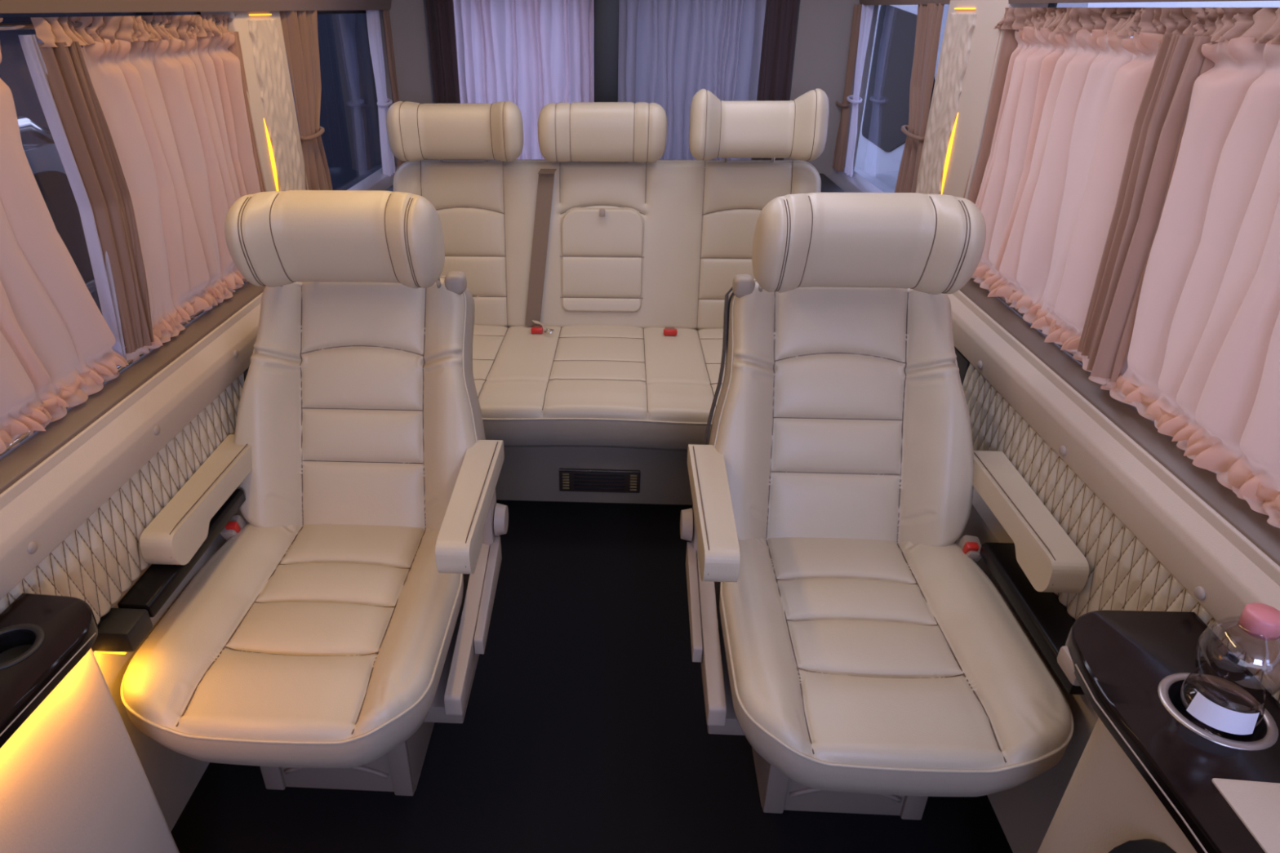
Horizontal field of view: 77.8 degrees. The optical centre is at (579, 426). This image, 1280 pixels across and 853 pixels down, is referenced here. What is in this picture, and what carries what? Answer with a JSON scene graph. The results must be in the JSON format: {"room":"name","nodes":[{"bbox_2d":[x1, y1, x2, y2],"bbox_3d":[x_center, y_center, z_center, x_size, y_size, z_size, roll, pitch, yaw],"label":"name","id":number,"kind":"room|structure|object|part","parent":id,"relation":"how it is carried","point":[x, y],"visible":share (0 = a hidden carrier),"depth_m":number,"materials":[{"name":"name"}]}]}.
{"room":"vehicle interior","nodes":[
{"label":"vehicle interior","id":0,"kind":"room"},
{"bbox_2d":[93,364,248,831],"bbox_3d":[-0.923,0.619,1.069,0.125,0.880,5.800,1,28,3],"label":"wall","id":1,"kind":"structure","parent":0,"point":[173,777],"depth_m":1.58,"materials":[{"name":"beige plastic"}]},
{"bbox_2d":[91,608,152,654],"bbox_3d":[-0.799,0.354,1.369,0.084,0.049,0.066,1,28,3],"label":"block","id":2,"kind":"object","parent":1,"relation":"attached to","point":[121,630],"visible":0.73,"depth_m":1.35,"materials":[{"name":"black plastic"}]},
{"bbox_2d":[0,373,244,624],"bbox_3d":[-0.828,0.260,1.287,0.027,0.176,1.330,1,28,3],"label":"panel","id":3,"kind":"object","parent":1,"relation":"attached to","point":[100,561],"visible":0.59,"depth_m":1.41,"materials":[{"name":"beige leather"}]},
{"bbox_2d":[0,278,247,456],"bbox_3d":[-0.867,-0.043,1.350,0.010,0.010,1.720,1,28,3],"label":"curtain rod","id":4,"kind":"object","parent":1,"relation":"attached to","point":[21,437],"visible":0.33,"depth_m":1.47,"materials":[{"name":"silver metal"}]},
{"bbox_2d":[0,292,262,599],"bbox_3d":[-0.832,0.202,1.081,0.037,0.119,2.420,1,28,3],"label":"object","id":5,"kind":"object","parent":1,"relation":"attached to","point":[40,510],"visible":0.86,"depth_m":1.37,"materials":[{"name":"beige plastic"}]},
{"bbox_2d":[0,281,266,493],"bbox_3d":[-0.880,0.139,1.051,0.061,0.024,2.420,1,28,3],"label":"trim","id":6,"kind":"structure","parent":1,"relation":"attached to","point":[18,461],"depth_m":1.42,"materials":[{"name":"brown"}]},
{"bbox_2d":[117,488,245,617],"bbox_3d":[-0.772,0.236,1.560,0.060,0.030,0.380,1,28,3],"label":"ledge","id":7,"kind":"object","parent":1,"relation":"attached to","point":[157,584],"visible":0.65,"depth_m":1.46,"materials":[{"name":"black plastic"}]},
{"bbox_2d":[193,11,200,14],"bbox_3d":[-0.952,-0.206,1.003,0.020,0.640,2.250,1,28,3],"label":"window","id":8,"kind":"structure","parent":1,"relation":"in","point":[194,12],"depth_m":1.84,"materials":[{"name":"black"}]},
{"bbox_2d":[243,367,248,380],"bbox_3d":[-0.778,-0.141,2.052,0.012,0.190,0.380,1,28,3],"label":"trim","id":9,"kind":"structure","parent":1,"relation":"attached to","point":[246,371],"depth_m":1.85,"materials":[{"name":"black plastic"}]},
{"bbox_2d":[197,10,308,191],"bbox_3d":[-0.839,-0.787,2.088,0.090,0.690,0.280,1,28,3],"label":"trim","id":10,"kind":"structure","parent":1,"relation":"attached to","point":[239,23],"depth_m":1.97,"materials":[{"name":"beige plastic"}]},
{"bbox_2d":[247,13,305,191],"bbox_3d":[-0.791,-0.772,2.099,0.011,0.573,0.175,1,28,3],"label":"panel","id":11,"kind":"object","parent":1,"relation":"attached to","point":[282,142],"visible":0.75,"depth_m":2.06,"materials":[{"name":"beige plastic"}]},
{"bbox_2d":[316,9,380,141],"bbox_3d":[-0.816,-1.078,2.669,0.020,0.620,0.980,1,28,3],"label":"window","id":12,"kind":"structure","parent":1,"relation":"in","point":[346,11],"depth_m":2.96,"materials":[{"name":"black glass"}]},
{"bbox_2d":[346,164,397,191],"bbox_3d":[-0.763,-0.839,2.849,0.075,0.069,1.120,1,28,3],"label":"trim","id":13,"kind":"structure","parent":1,"relation":"attached to","point":[377,180],"depth_m":2.95,"materials":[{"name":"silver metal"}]},
{"bbox_2d":[0,0,391,13],"bbox_3d":[-0.880,-0.507,0.470,0.230,0.470,5.800,1,28,3],"label":"wall","id":14,"kind":"structure","parent":0,"point":[6,6],"depth_m":1.59,"materials":[{"name":"brown"}]},
{"bbox_2d":[0,17,229,31],"bbox_3d":[-0.871,-0.546,1.084,0.010,0.010,1.720,1,28,3],"label":"curtain rod","id":15,"kind":"object","parent":14,"relation":"attached to","point":[28,25],"visible":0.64,"depth_m":1.22,"materials":[{"name":"silver metal"}]},
{"bbox_2d":[0,17,128,457],"bbox_3d":[-0.871,-0.164,0.963,0.061,0.585,0.850,1,28,3],"label":"window curtain","id":16,"kind":"object","parent":15,"relation":"hanging from","point":[56,352],"visible":1,"depth_m":1.25,"materials":[{"name":"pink fabric"}]},
{"bbox_2d":[17,13,266,362],"bbox_3d":[-0.829,-0.534,1.660,0.057,0.585,0.730,1,28,3],"label":"window curtain","id":17,"kind":"object","parent":15,"relation":"hanging from","point":[153,136],"visible":0.89,"depth_m":1.54,"materials":[{"name":"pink fabric"}]},
{"bbox_3d":[-0.829,-0.532,1.683,0.050,0.540,0.605,1,28,3],"label":"curtain panel","id":18,"kind":"part","parent":17,"relation":"part of","materials":[{"name":"beige"}]},
{"bbox_2d":[279,10,332,190],"bbox_3d":[-0.773,-0.891,2.300,0.054,0.575,0.280,1,28,3],"label":"drape","id":19,"kind":"object","parent":14,"relation":"hanging from","point":[300,28],"visible":0.83,"depth_m":2.26,"materials":[{"name":"brown fabric"}]},
{"bbox_2d":[365,9,395,176],"bbox_3d":[-0.738,-1.249,2.975,0.054,0.575,0.130,1,28,3],"label":"drape","id":20,"kind":"object","parent":14,"relation":"hanging from","point":[373,21],"visible":0.9,"depth_m":2.95,"materials":[{"name":"grey fabric"}]},
{"bbox_2d":[382,9,405,168],"bbox_3d":[-0.719,-1.321,3.110,0.054,0.575,0.136,1,28,3],"label":"drape","id":21,"kind":"object","parent":14,"relation":"hanging from","point":[386,18],"visible":0.49,"depth_m":3.03,"materials":[{"name":"brown fabric"}]},
{"bbox_2d":[378,0,435,164],"bbox_3d":[-0.698,-1.515,3.098,0.200,1.150,0.200,1,28,3],"label":"trim","id":22,"kind":"structure","parent":14,"relation":"attached to","point":[408,18],"depth_m":3.08,"materials":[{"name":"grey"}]},
{"bbox_2d":[385,0,844,192],"bbox_3d":[0.112,-1.320,2.876,1.720,1.250,0.620,1,28,3],"label":"door frame","id":23,"kind":"structure","parent":14,"relation":"attached to","point":[606,11],"depth_m":3.09,"materials":[{"name":"black"}]},
{"bbox_3d":[-0.235,-1.190,3.353,0.710,1.930,0.060,1,28,3],"label":"door","id":24,"kind":"structure","parent":14,"relation":"in","visible":0},
{"bbox_2d":[425,0,594,159],"bbox_3d":[-0.265,-1.400,3.140,0.645,0.700,0.064,1,28,3],"label":"door curtain","id":25,"kind":"object","parent":24,"relation":"hanging from","point":[532,55],"visible":0.64,"depth_m":3.10,"materials":[{"name":"grey fabric"}]},
{"bbox_2d":[170,499,1013,852],"bbox_3d":[-0.013,1.044,1.234,1.950,0.040,5.900,1,28,3],"label":"floor","id":26,"kind":"structure","parent":0,"point":[584,729],"depth_m":1.75,"materials":[{"name":"black carpet"}]},
{"bbox_2d":[0,592,179,852],"bbox_3d":[-0.757,0.708,1.056,0.157,0.732,0.612,1,28,3],"label":"cabinet","id":27,"kind":"object","parent":26,"relation":"on","point":[73,779],"visible":1,"depth_m":1.09,"materials":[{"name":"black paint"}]},
{"bbox_2d":[0,629,35,663],"bbox_3d":[-0.767,0.313,1.067,0.068,0.040,0.068,1,28,3],"label":"cup holder","id":28,"kind":"object","parent":27,"relation":"on","point":[16,646],"depth_m":1.09,"materials":[{"name":"black plastic"}]},
{"bbox_2d":[120,190,508,795],"bbox_3d":[-0.481,0.156,1.636,0.638,1.162,0.930,1,28,3],"label":"seat","id":29,"kind":"object","parent":26,"relation":"on","point":[324,644],"visible":0.99,"depth_m":1.60,"materials":[{"name":"beige leather"}]},
{"bbox_3d":[-0.758,0.142,1.616,0.072,0.082,0.392,1,28,3],"label":"armrest","id":30,"kind":"part","parent":29,"relation":"part of","materials":[{"name":"beige leather"}]},
{"bbox_2d":[122,522,460,741],"bbox_3d":[-0.523,0.345,1.579,0.550,0.068,0.631,1,28,3],"label":"seat cushion","id":31,"kind":"object","parent":29,"relation":"on","point":[288,631],"depth_m":1.47,"materials":[{"name":"beige leather"}]},
{"bbox_3d":[-0.491,-0.029,1.773,0.550,0.545,0.308,1,28,3],"label":"backrest","id":32,"kind":"part","parent":29,"relation":"part of","materials":[{"name":"beige leather"}]},
{"bbox_3d":[-0.309,-0.325,1.719,0.010,0.074,0.039,1,28,3],"label":"headrest post","id":33,"kind":"part","parent":29,"relation":"part of","materials":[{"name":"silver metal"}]},
{"bbox_3d":[-0.257,0.435,1.693,0.096,0.060,0.450,1,28,3],"label":"trim","id":34,"kind":"part","parent":29,"relation":"part of","materials":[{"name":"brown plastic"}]},
{"bbox_3d":[-0.215,0.154,1.585,0.072,0.082,0.392,1,28,3],"label":"armrest","id":35,"kind":"part","parent":29,"relation":"part of","materials":[{"name":"beige leather"}]},
{"bbox_3d":[-0.191,0.348,1.660,0.018,0.103,0.260,1,28,3],"label":"adjuster lever","id":36,"kind":"part","parent":29,"relation":"part of","materials":[{"name":"beige plastic"}]},
{"bbox_3d":[-0.172,0.205,1.742,0.022,0.072,0.072,1,28,3],"label":"pivot knob","id":37,"kind":"part","parent":29,"relation":"part of","materials":[{"name":"beige plastic"}]},
{"bbox_2d":[386,88,829,505],"bbox_3d":[0.070,-0.424,2.625,1.486,1.252,0.902,1,28,3],"label":"bench","id":38,"kind":"object","parent":26,"relation":"on","point":[599,271],"visible":0.66,"depth_m":2.69,"materials":[{"name":"beige leather"}]},
{"bbox_2d":[472,324,726,422],"bbox_3d":[0.065,-0.199,2.623,1.478,0.056,0.678,1,28,3],"label":"seat cushion","id":39,"kind":"object","parent":38,"relation":"on","point":[522,373],"depth_m":2.53,"materials":[{"name":"beige leather"}]},
{"bbox_2d":[559,468,640,493],"bbox_3d":[0.067,0.181,2.620,0.268,0.085,0.016,1,28,3],"label":"vent","id":40,"kind":"object","parent":38,"relation":"attached to","point":[570,479],"visible":1,"depth_m":2.61,"materials":[{"name":"brown plastic"}]},
{"bbox_3d":[0.080,-0.585,2.808,0.290,0.359,0.065,1,28,3],"label":"armrest","id":41,"kind":"part","parent":38,"relation":"part of","materials":[{"name":"beige leather"}]},
{"bbox_3d":[0.084,-0.627,2.808,1.474,0.582,0.140,1,28,3],"label":"backrest","id":42,"kind":"part","parent":38,"relation":"part of","materials":[{"name":"beige leather"}]},
{"bbox_2d":[680,192,1088,820],"bbox_3d":[0.550,0.177,1.578,0.671,1.162,0.921,1,28,3],"label":"seat","id":43,"kind":"object","parent":26,"relation":"on","point":[864,655],"visible":1,"depth_m":1.55,"materials":[{"name":"beige leather"}]},
{"bbox_3d":[0.232,0.214,1.719,0.022,0.072,0.072,1,28,3],"label":"pivot knob","id":44,"kind":"part","parent":43,"relation":"part of","materials":[{"name":"beige plastic"}]},
{"bbox_3d":[0.237,0.357,1.636,0.018,0.103,0.260,1,28,3],"label":"adjuster lever","id":45,"kind":"part","parent":43,"relation":"part of","materials":[{"name":"beige plastic"}]},
{"bbox_3d":[0.261,0.164,1.559,0.072,0.082,0.392,1,28,3],"label":"armrest","id":46,"kind":"part","parent":43,"relation":"part of","materials":[{"name":"beige leather"}]},
{"bbox_3d":[0.301,0.447,1.662,0.096,0.060,0.450,1,28,3],"label":"trim","id":47,"kind":"part","parent":43,"relation":"part of","materials":[{"name":"brown plastic"}]},
{"bbox_3d":[0.388,-0.310,1.680,0.010,0.074,0.039,1,28,3],"label":"headrest post","id":48,"kind":"part","parent":43,"relation":"part of","materials":[{"name":"silver metal"}]},
{"bbox_3d":[0.562,-0.007,1.715,0.550,0.545,0.308,1,28,3],"label":"backrest","id":49,"kind":"part","parent":43,"relation":"part of","materials":[{"name":"beige leather"}]},
{"bbox_2d":[722,537,1071,769],"bbox_3d":[0.558,0.367,1.519,0.550,0.068,0.631,1,28,3],"label":"seat cushion","id":50,"kind":"object","parent":43,"relation":"on","point":[842,653],"depth_m":1.41,"materials":[{"name":"beige leather"}]},
{"bbox_3d":[0.848,0.176,1.526,0.072,0.082,0.392,1,28,3],"label":"armrest","id":51,"kind":"part","parent":43,"relation":"part of","materials":[{"name":"beige leather"}]},
{"bbox_2d":[1037,610,1279,852],"bbox_3d":[0.738,0.717,1.014,0.216,0.732,0.604,1,28,3],"label":"cabinet","id":52,"kind":"object","parent":26,"relation":"on","point":[1149,776],"visible":0.92,"depth_m":0.96,"materials":[{"name":"black paint"}]},
{"bbox_2d":[1168,680,1266,742],"bbox_3d":[0.764,0.369,0.963,0.096,0.065,0.096,1,28,3],"label":"cup holder","id":53,"kind":"object","parent":52,"relation":"on","point":[1195,731],"depth_m":0.98,"materials":[{"name":"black metal"}]},
{"bbox_2d":[1171,602,1279,742],"bbox_3d":[0.764,0.301,0.927,0.086,0.214,0.086,1,28,3],"label":"water bottle","id":54,"kind":"object","parent":52,"relation":"in","point":[1257,620],"visible":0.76,"depth_m":0.91,"materials":[{"name":"plastic"}]},
{"bbox_2d":[955,487,1098,852],"bbox_3d":[0.909,0.665,0.972,0.165,0.860,5.800,1,28,3],"label":"wall","id":55,"kind":"structure","parent":0,"point":[1024,812],"depth_m":1.50,"materials":[{"name":"beige plastic"}]},
{"bbox_2d":[827,167,883,192],"bbox_3d":[1.012,-0.815,2.800,0.075,0.064,1.020,1,28,3],"label":"window sill","id":56,"kind":"structure","parent":55,"relation":"attached to","point":[855,184],"depth_m":2.94,"materials":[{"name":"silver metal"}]},
{"bbox_2d":[915,8,977,194],"bbox_3d":[0.960,-0.786,2.096,0.011,0.573,0.180,1,28,3],"label":"panel","id":57,"kind":"object","parent":55,"relation":"attached to","point":[940,135],"visible":0.78,"depth_m":2.06,"materials":[{"name":"beige plastic"}]},
{"bbox_2d":[954,346,969,385],"bbox_3d":[0.931,-0.112,2.033,0.012,0.230,0.260,1,28,3],"label":"trim","id":58,"kind":"structure","parent":55,"relation":"attached to","point":[963,363],"depth_m":1.90,"materials":[{"name":"black plastic"}]},
{"bbox_2d":[915,0,1048,199],"bbox_3d":[1.004,-0.774,2.034,0.090,0.690,0.370,1,28,3],"label":"trim","id":59,"kind":"structure","parent":55,"relation":"attached to","point":[974,101],"depth_m":1.91,"materials":[{"name":"beige plastic"}]},
{"bbox_2d":[974,278,1083,364],"bbox_3d":[0.929,-0.001,1.252,0.010,0.010,1.720,1,28,3],"label":"curtain rod","id":60,"kind":"object","parent":55,"relation":"attached to","point":[1002,298],"visible":0.02,"depth_m":1.72,"materials":[{"name":"silver metal"}]},
{"bbox_2d":[979,542,1084,694],"bbox_3d":[0.846,0.338,1.449,0.073,0.030,0.380,1,28,3],"label":"ledge","id":61,"kind":"object","parent":55,"relation":"attached to","point":[1046,620],"visible":0.57,"depth_m":1.44,"materials":[{"name":"black plastic"}]},
{"bbox_2d":[1047,3,1057,7],"bbox_3d":[0.980,-0.159,0.905,0.020,0.660,2.260,1,28,3],"label":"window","id":62,"kind":"structure","parent":55,"relation":"in","point":[1050,5],"depth_m":1.74,"materials":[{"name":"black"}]},
{"bbox_2d":[946,289,1279,687],"bbox_3d":[0.865,0.242,0.989,0.037,0.111,2.420,1,28,3],"label":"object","id":63,"kind":"object","parent":55,"relation":"attached to","point":[1225,572],"visible":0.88,"depth_m":1.25,"materials":[{"name":"beige plastic"}]},
{"bbox_2d":[959,277,1279,566],"bbox_3d":[0.907,0.186,0.956,0.058,0.033,2.420,1,28,3],"label":"trim","id":64,"kind":"structure","parent":55,"relation":"attached to","point":[1253,525],"depth_m":1.29,"materials":[{"name":"brown plastic"}]},
{"bbox_2d":[962,362,1279,703],"bbox_3d":[0.883,0.290,1.263,0.027,0.228,1.460,1,28,3],"label":"panel","id":65,"kind":"object","parent":55,"relation":"attached to","point":[1124,575],"visible":0.36,"depth_m":1.37,"materials":[{"name":"beige leather"}]},
{"bbox_2d":[859,0,1279,4],"bbox_3d":[0.867,-0.472,0.372,0.230,0.468,5.800,1,28,3],"label":"wall","id":66,"kind":"structure","parent":0,"point":[861,2],"depth_m":1.65,"materials":[{"name":"brown"}]},
{"bbox_2d":[617,0,799,159],"bbox_3d":[0.491,-1.383,3.095,0.680,0.700,0.068,1,28,3],"label":"door curtain","id":67,"kind":"object","parent":66,"relation":"hanging from","point":[670,51],"visible":0.57,"depth_m":3.06,"materials":[{"name":"grey fabric"}]},
{"bbox_2d":[783,0,879,177],"bbox_3d":[0.963,-1.488,3.019,0.275,1.150,0.170,1,28,3],"label":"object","id":68,"kind":"structure","parent":66,"relation":"attached to","point":[824,30],"depth_m":3.00,"materials":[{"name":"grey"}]},
{"bbox_2d":[832,4,862,171],"bbox_3d":[1.013,-1.283,3.011,0.054,0.575,0.170,1,28,3],"label":"drape","id":69,"kind":"object","parent":66,"relation":"hanging from","point":[838,162],"visible":0.75,"depth_m":3.01,"materials":[{"name":"brown fabric"}]},
{"bbox_2d":[844,4,874,177],"bbox_3d":[1.030,-1.240,2.928,0.054,0.575,0.195,1,28,3],"label":"drape","id":70,"kind":"object","parent":66,"relation":"hanging from","point":[867,11],"visible":0.98,"depth_m":2.93,"materials":[{"name":"grey fabric"}]},
{"bbox_2d":[894,3,944,192],"bbox_3d":[0.983,-0.916,2.318,0.054,0.575,0.340,2,28,5],"label":"drape","id":71,"kind":"object","parent":66,"relation":"hanging from","point":[929,17],"visible":0.87,"depth_m":2.28,"materials":[{"name":"brown fabric"}]},
{"bbox_2d":[1044,11,1187,18],"bbox_3d":[0.925,-0.509,0.984,0.010,0.010,1.720,1,28,3],"label":"curtain rod","id":72,"kind":"object","parent":66,"relation":"attached to","point":[1123,15],"visible":0.02,"depth_m":1.38,"materials":[{"name":"silver metal"}]},
{"bbox_2d":[963,7,1198,372],"bbox_3d":[0.944,-0.517,1.599,0.064,0.585,0.685,1,28,3],"label":"window curtain","id":73,"kind":"object","parent":72,"relation":"hanging from","point":[1071,108],"visible":0.9,"depth_m":1.52,"materials":[{"name":"pink fabric"}]},
{"bbox_2d":[1086,7,1279,528],"bbox_3d":[0.885,-0.147,0.901,0.075,0.585,0.930,1,28,3],"label":"window curtain","id":74,"kind":"object","parent":72,"relation":"hanging from","point":[1188,335],"visible":1,"depth_m":1.12,"materials":[{"name":"pink fabric"}]},
{"label":"outside","id":75,"kind":"structure","parent":0,"visible":0},
{"bbox_3d":[0.192,0.462,3.633,14.000,0.040,16.000,1,28,3],"label":"floor","id":76,"kind":"structure","parent":75,"visible":0},
{"bbox_2d":[17,115,102,315],"bbox_3d":[-2.688,0.243,2.156,1.645,1.775,4.339,1,28,3],"label":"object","id":77,"kind":"object","parent":76,"relation":"on","point":[44,160],"visible":0.14,"depth_m":2.78,"materials":[{"name":"grey paint"}]},
{"bbox_3d":[-1.977,-0.623,2.040,0.050,0.147,1.974,1,28,3],"label":"roof rail","id":78,"kind":"part","parent":77,"relation":"part of","materials":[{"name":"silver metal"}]},
{"bbox_3d":[-1.867,-0.149,2.268,0.036,0.056,2.680,1,28,3],"label":"window trim","id":79,"kind":"part","parent":77,"relation":"part of","materials":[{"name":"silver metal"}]},
{"bbox_2d":[853,0,1279,192],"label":"window","id":80,"kind":"structure","parent":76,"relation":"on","point":[882,140],"depth_m":5.28,"materials":[{"name":"clear glass"}]},
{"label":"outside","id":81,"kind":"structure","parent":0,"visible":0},
{"bbox_2d":[0,12,153,142],"bbox_3d":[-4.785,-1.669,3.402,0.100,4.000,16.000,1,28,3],"label":"window","id":82,"kind":"structure","parent":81,"point":[15,72],"depth_m":6.44,"materials":[{"name":"grey"}]},
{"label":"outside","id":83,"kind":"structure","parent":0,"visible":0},
{"bbox_2d":[152,11,382,190],"bbox_3d":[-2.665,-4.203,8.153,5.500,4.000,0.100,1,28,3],"label":"window","id":84,"kind":"structure","parent":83,"point":[350,139],"depth_m":8.46,"materials":[{"name":"grey"}]}
]}

